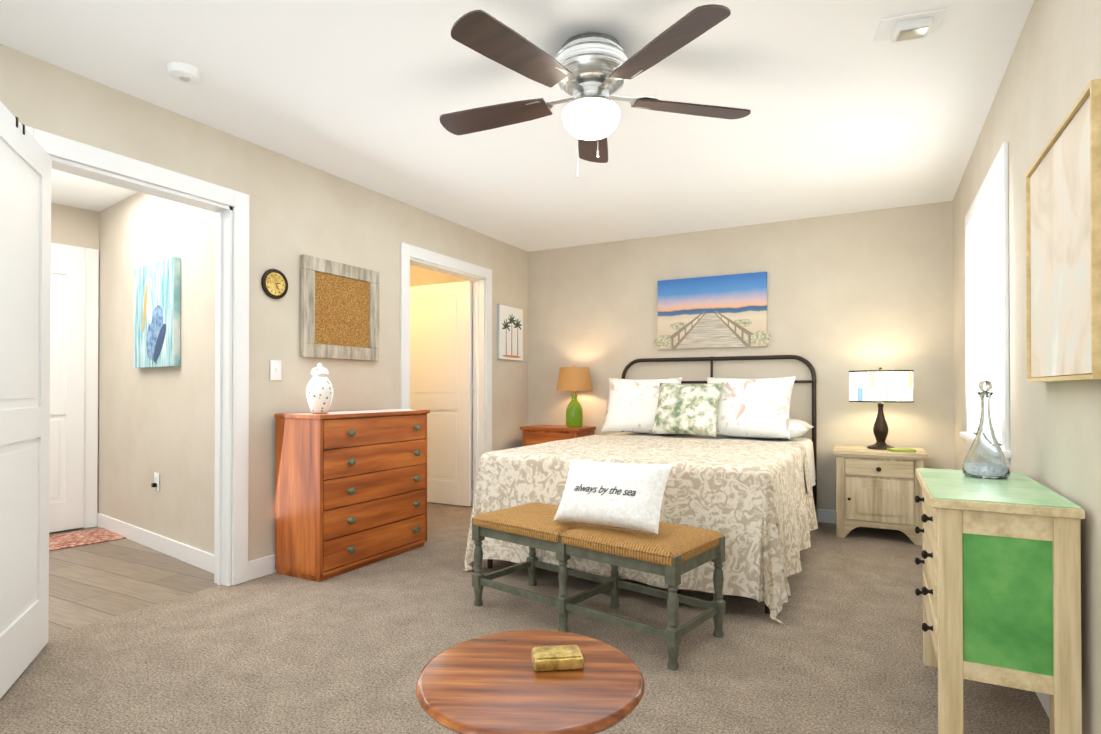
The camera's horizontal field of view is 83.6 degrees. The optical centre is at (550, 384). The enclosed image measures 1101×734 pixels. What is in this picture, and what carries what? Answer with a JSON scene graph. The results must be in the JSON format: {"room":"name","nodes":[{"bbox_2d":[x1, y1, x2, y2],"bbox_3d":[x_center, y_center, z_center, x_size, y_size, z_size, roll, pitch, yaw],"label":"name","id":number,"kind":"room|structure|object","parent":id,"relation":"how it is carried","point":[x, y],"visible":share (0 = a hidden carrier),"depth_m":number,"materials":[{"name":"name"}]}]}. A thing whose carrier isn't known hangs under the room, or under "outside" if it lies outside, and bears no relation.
{"room":"bedroom","nodes":[
{"label":"bedroom","id":0,"kind":"room"},
{"bbox_2d":[49,203,99,532],"bbox_3d":[-4.537,-0.132,3.551,0.120,2.440,3.200,0,-1,38],"label":"wall","id":1,"kind":"structure","parent":0,"point":[74,226],"depth_m":4.67,"materials":[{"name":"paint"}]},
{"bbox_2d":[49,243,98,531],"bbox_3d":[-3.799,0.024,4.369,0.035,2.140,0.980,0,-1,38],"label":"hall door","id":2,"kind":"structure","parent":1,"relation":"in","point":[73,391],"depth_m":4.62,"materials":[{"name":"white wood"}]},
{"bbox_2d":[98,192,215,553],"bbox_3d":[-2.622,-0.127,4.166,2.152,2.440,0.120,0,-1,38],"label":"wall","id":3,"kind":"structure","parent":0,"point":[160,420],"depth_m":4.06,"materials":[{"name":"paint"}]},
{"bbox_2d":[97,513,213,573],"bbox_3d":[-2.663,1.040,4.105,2.092,0.105,0.013,0,-1,38],"label":"baseboard","id":4,"kind":"structure","parent":3,"relation":"attached to","point":[198,558],"depth_m":4.00,"materials":[{"name":"white"}]},
{"bbox_2d":[151,472,159,490],"bbox_3d":[-2.602,0.642,4.046,0.075,0.118,0.032,0,-1,38],"label":"outlet","id":5,"kind":"object","parent":3,"relation":"attached to","point":[156,484],"visible":0.98,"depth_m":4.04,"materials":[{"name":"white plastic"}]},
{"bbox_2d":[133,257,180,367],"bbox_3d":[-2.590,-0.453,4.038,0.660,0.680,0.042,0,-1,38],"label":"art","id":6,"kind":"object","parent":3,"relation":"attached to","point":[157,300],"visible":1,"depth_m":3.97,"materials":[{"name":"blue"}]},
{"bbox_2d":[49,502,472,635],"bbox_3d":[-3.179,1.121,3.853,2.940,0.060,7.090,0,0,28],"label":"floor","id":7,"kind":"structure","parent":0,"point":[91,583],"depth_m":3.43,"materials":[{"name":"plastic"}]},
{"bbox_2d":[49,528,125,550],"bbox_3d":[-3.423,1.089,4.248,0.500,0.008,0.750,0,-1,38],"label":"rug","id":8,"kind":"object","parent":7,"relation":"on","point":[75,539],"visible":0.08,"depth_m":4.33,"materials":[{"name":"red fabric"}]},
{"bbox_2d":[0,44,527,584],"bbox_3d":[-1.880,-0.134,3.175,0.120,2.440,7.090,0,0,28],"label":"wall","id":9,"kind":"structure","parent":0,"point":[298,210],"depth_m":3.62,"materials":[{"name":"paint"}]},
{"bbox_2d":[0,101,50,698],"bbox_3d":[-1.915,0.055,2.161,0.177,2.022,0.892,0,0,-25],"label":"entry door","id":10,"kind":"structure","parent":9,"relation":"in","point":[25,234],"depth_m":2.29,"materials":[{"name":"white painted wood"},{"name":"nickel"}]},
{"bbox_2d":[248,554,275,580],"bbox_3d":[-1.389,1.039,3.952,0.013,0.105,1.240,0,0,28],"label":"baseboard","id":11,"kind":"structure","parent":9,"relation":"attached to","point":[260,567],"depth_m":3.48,"materials":[{"name":"white"}]},
{"bbox_2d":[261,269,287,298],"bbox_3d":[-1.594,-0.582,3.564,0.020,0.176,0.176,0,0,28],"label":"wall clock","id":12,"kind":"object","parent":9,"relation":"attached to","point":[274,283],"visible":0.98,"depth_m":3.56,"materials":[{"name":"brown metal"}]},
{"bbox_2d":[270,360,281,380],"bbox_3d":[-1.591,-0.082,3.570,0.017,0.118,0.075,0,0,28],"label":"light switch","id":13,"kind":"object","parent":9,"relation":"attached to","point":[275,369],"visible":1,"depth_m":3.56,"materials":[{"name":"white plastic"}]},
{"bbox_2d":[300,254,378,360],"bbox_3d":[-1.353,-0.473,4.001,0.035,0.620,0.640,0,0,28],"label":"bulletin board","id":14,"kind":"object","parent":9,"relation":"attached to","point":[339,310],"visible":1,"depth_m":3.96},
{"bbox_2d":[410,281,472,505],"bbox_3d":[-1.144,0.084,5.743,0.987,2.018,0.177,0,0,28],"label":"closet door","id":15,"kind":"structure","parent":9,"relation":"in","point":[441,389],"depth_m":5.63,"materials":[{"name":"white wood"}]},
{"bbox_2d":[497,304,522,360],"bbox_3d":[-0.379,-0.484,5.851,0.026,0.512,0.432,0,0,28],"label":"art","id":16,"kind":"object","parent":9,"relation":"attached to","point":[509,332],"visible":1,"depth_m":5.81,"materials":[{"name":"white paper"}]},
{"bbox_2d":[410,265,472,293],"bbox_3d":[-1.152,-0.112,6.133,1.360,2.440,0.120,0,0,28],"label":"wall","id":17,"kind":"structure","parent":0,"point":[420,276],"depth_m":6.10,"materials":[{"name":"paint"}]},
{"bbox_2d":[0,0,1033,251],"bbox_3d":[-1.515,-1.396,2.991,6.707,0.080,7.090,0,0,28],"label":"ceiling","id":18,"kind":"structure","parent":0,"point":[848,114],"depth_m":2.91,"materials":[{"name":"white paint"}]},
{"bbox_2d":[166,62,201,83],"bbox_3d":[-1.581,-1.338,2.658,0.136,0.040,0.136,0,0,28],"label":"smoke detector","id":19,"kind":"object","parent":18,"relation":"attached to","point":[184,72],"visible":1,"depth_m":2.62,"materials":[{"name":"white plastic"}]},
{"bbox_2d":[440,4,750,177],"bbox_3d":[0.121,-1.090,2.484,1.305,0.539,1.330,0,0,28],"label":"ceiling fan","id":20,"kind":"object","parent":18,"relation":"hanging from","point":[589,73],"visible":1,"depth_m":2.37,"materials":[{"name":"brown wood"}]},
{"bbox_2d":[874,8,946,42],"bbox_3d":[1.354,-1.340,2.326,0.210,0.040,0.150,0,0,18],"label":"air vent","id":21,"kind":"object","parent":18,"relation":"attached to","point":[912,26],"visible":1,"depth_m":2.29,"materials":[{"name":"white plastic"}]},
{"bbox_2d":[0,510,1049,733],"bbox_3d":[-0.216,1.109,2.284,3.767,0.060,7.090,0,0,28],"label":"floor carpet","id":22,"kind":"object","parent":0,"point":[838,651],"visible":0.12,"depth_m":2.46,"materials":[{"name":"beige carpet"}]},
{"bbox_2d":[274,409,429,581],"bbox_3d":[-1.193,0.631,3.846,0.402,0.920,0.934,0,0,28],"label":"chest","id":23,"kind":"object","parent":22,"relation":"on","point":[350,490],"visible":1,"depth_m":3.54,"materials":[{"name":"brown wood"}]},
{"bbox_2d":[306,363,332,412],"bbox_3d":[-1.345,0.023,3.586,0.150,0.291,0.150,0,0,28],"label":"ginger jar","id":24,"kind":"object","parent":23,"relation":"on","point":[319,391],"visible":1,"depth_m":3.54,"materials":[{"name":"ceramic"}]},
{"bbox_2d":[416,630,644,733],"bbox_3d":[-0.013,0.806,1.190,0.495,0.530,0.494,0,0,3],"label":"round table","id":25,"kind":"object","parent":22,"relation":"on","point":[495,683],"visible":0.96,"depth_m":1.10,"materials":[{"name":"brown wood"}]},
{"bbox_2d":[531,645,583,670],"bbox_3d":[0.013,0.528,1.189,0.095,0.025,0.060,0,0,-7],"label":"trinket box","id":26,"kind":"object","parent":25,"relation":"on","point":[552,658],"visible":1,"depth_m":1.16,"materials":[{"name":"gold metal"}]},
{"bbox_2d":[520,425,595,446],"bbox_3d":[0.067,0.750,5.745,0.610,0.710,0.404,0,0,28],"label":"nightstand","id":27,"kind":"object","parent":22,"relation":"on","point":[535,434],"visible":0.21,"depth_m":5.62,"materials":[{"name":"brown wood"}]},
{"bbox_2d":[556,365,591,426],"bbox_3d":[0.220,0.106,5.688,0.333,0.574,0.333,0,0,28],"label":"lamp","id":28,"kind":"object","parent":27,"relation":"on","point":[574,379],"visible":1,"depth_m":5.59,"materials":[{"name":"green glass"}]},
{"bbox_2d":[472,502,724,670],"bbox_3d":[0.184,0.854,2.838,1.117,0.458,0.458,0,-1,40],"label":"bench","id":29,"kind":"object","parent":22,"relation":"on","point":[672,553],"visible":0.92,"depth_m":2.64,"materials":[{"name":"wicker"}]},
{"bbox_2d":[554,459,672,533],"bbox_3d":[0.263,0.476,2.687,0.549,0.284,0.183,0,-1,39],"label":"lumbar pillow","id":30,"kind":"object","parent":29,"relation":"on","point":[626,495],"visible":1,"depth_m":2.61,"materials":[{"name":"white fabric"}]},
{"bbox_2d":[462,355,817,623],"bbox_3d":[0.821,0.423,4.211,1.800,1.341,2.428,0,0,28],"label":"bed","id":31,"kind":"object","parent":22,"relation":"on","point":[744,483],"visible":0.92,"depth_m":3.50,"materials":[{"name":"beige fabric"}]},
{"bbox_2d":[650,382,723,436],"bbox_3d":[1.053,0.187,4.759,0.531,0.406,0.274,0,0,28],"label":"pillow","id":32,"kind":"object","parent":31,"relation":"on","point":[696,409],"depth_m":4.69,"materials":[{"name":"fabric"}]},
{"bbox_2d":[608,432,815,493],"bbox_3d":[1.139,0.576,4.813,1.708,0.318,0.820,0,0,28],"label":"blanket","id":33,"kind":"object","parent":31,"relation":"on","point":[809,472],"depth_m":4.60,"materials":[{"name":"white fabric"}]},
{"bbox_2d":[832,445,927,545],"bbox_3d":[2.384,0.783,4.470,0.590,0.625,0.489,0,0,28],"label":"nightstand","id":34,"kind":"object","parent":22,"relation":"on","point":[876,488],"visible":0.98,"depth_m":4.28,"materials":[{"name":"beige wood"}]},
{"bbox_2d":[849,367,913,449],"bbox_3d":[2.411,0.173,4.493,0.418,0.594,0.276,0,0,28],"label":"lamp","id":35,"kind":"object","parent":34,"relation":"on","point":[880,385],"visible":0.98,"depth_m":4.40,"materials":[{"name":"white fabric"}]},
{"bbox_2d":[887,448,915,451],"bbox_3d":[2.452,0.459,4.300,0.160,0.018,0.110,0,0,16],"label":"book","id":36,"kind":"object","parent":34,"relation":"on","point":[901,450],"visible":1,"depth_m":4.26,"materials":[{"name":"yellow paper"}]},
{"bbox_2d":[915,468,1084,733],"bbox_3d":[1.419,0.702,2.027,0.358,0.750,0.764,0,0,28],"label":"dresser","id":37,"kind":"object","parent":22,"relation":"on","point":[1001,587],"visible":1,"depth_m":1.72,"materials":[{"name":"beige wood"}]},
{"bbox_2d":[962,380,1009,478],"bbox_3d":[1.548,0.156,2.189,0.140,0.344,0.140,0,0,28],"label":"glass decanter","id":38,"kind":"object","parent":37,"relation":"on","point":[985,457],"visible":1,"depth_m":2.16,"materials":[{"name":"clear glass"}]},
{"bbox_2d":[528,201,953,509],"bbox_3d":[1.442,-0.118,5.359,3.707,2.440,0.120,0,0,28],"label":"wall","id":39,"kind":"structure","parent":0,"point":[863,290],"depth_m":4.97,"materials":[{"name":"paint"}]},
{"bbox_2d":[654,272,770,349],"bbox_3d":[1.378,-0.622,5.305,1.000,0.615,0.036,0,0,28],"label":"art","id":40,"kind":"object","parent":39,"relation":"attached to","point":[723,311],"visible":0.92,"depth_m":5.27,"materials":[{"name":"blue"}]},
{"bbox_2d":[817,509,835,523],"bbox_3d":[1.350,1.049,5.325,3.570,0.105,0.013,0,0,28],"label":"baseboard","id":41,"kind":"structure","parent":39,"relation":"attached to","point":[823,515],"depth_m":4.87,"materials":[{"name":"white"}]},
{"bbox_2d":[953,0,1100,733],"bbox_3d":[1.368,-0.148,1.387,0.120,2.440,6.970,0,0,28],"label":"wall","id":42,"kind":"structure","parent":0,"point":[1053,70],"depth_m":2.08,"materials":[{"name":"paint"}]},
{"bbox_2d":[960,142,1010,467],"bbox_3d":[2.280,-0.317,3.163,0.168,1.425,1.330,0,0,28],"label":"window","id":43,"kind":"structure","parent":42,"relation":"in","point":[987,301],"depth_m":3.25,"materials":[{"name":"white glass"}]},
{"bbox_2d":[1035,692,1049,718],"bbox_3d":[1.337,1.020,1.463,0.013,0.105,6.850,0,0,28],"label":"baseboard","id":44,"kind":"structure","parent":42,"relation":"attached to","point":[1044,698],"depth_m":2.02,"materials":[{"name":"white"}]},
{"bbox_2d":[1025,78,1100,381],"bbox_3d":[1.456,-0.360,1.744,0.050,0.700,0.720,0,0,28],"label":"canvas artwork","id":45,"kind":"object","parent":42,"relation":"attached to","point":[1063,249],"visible":1,"depth_m":1.66}
]}

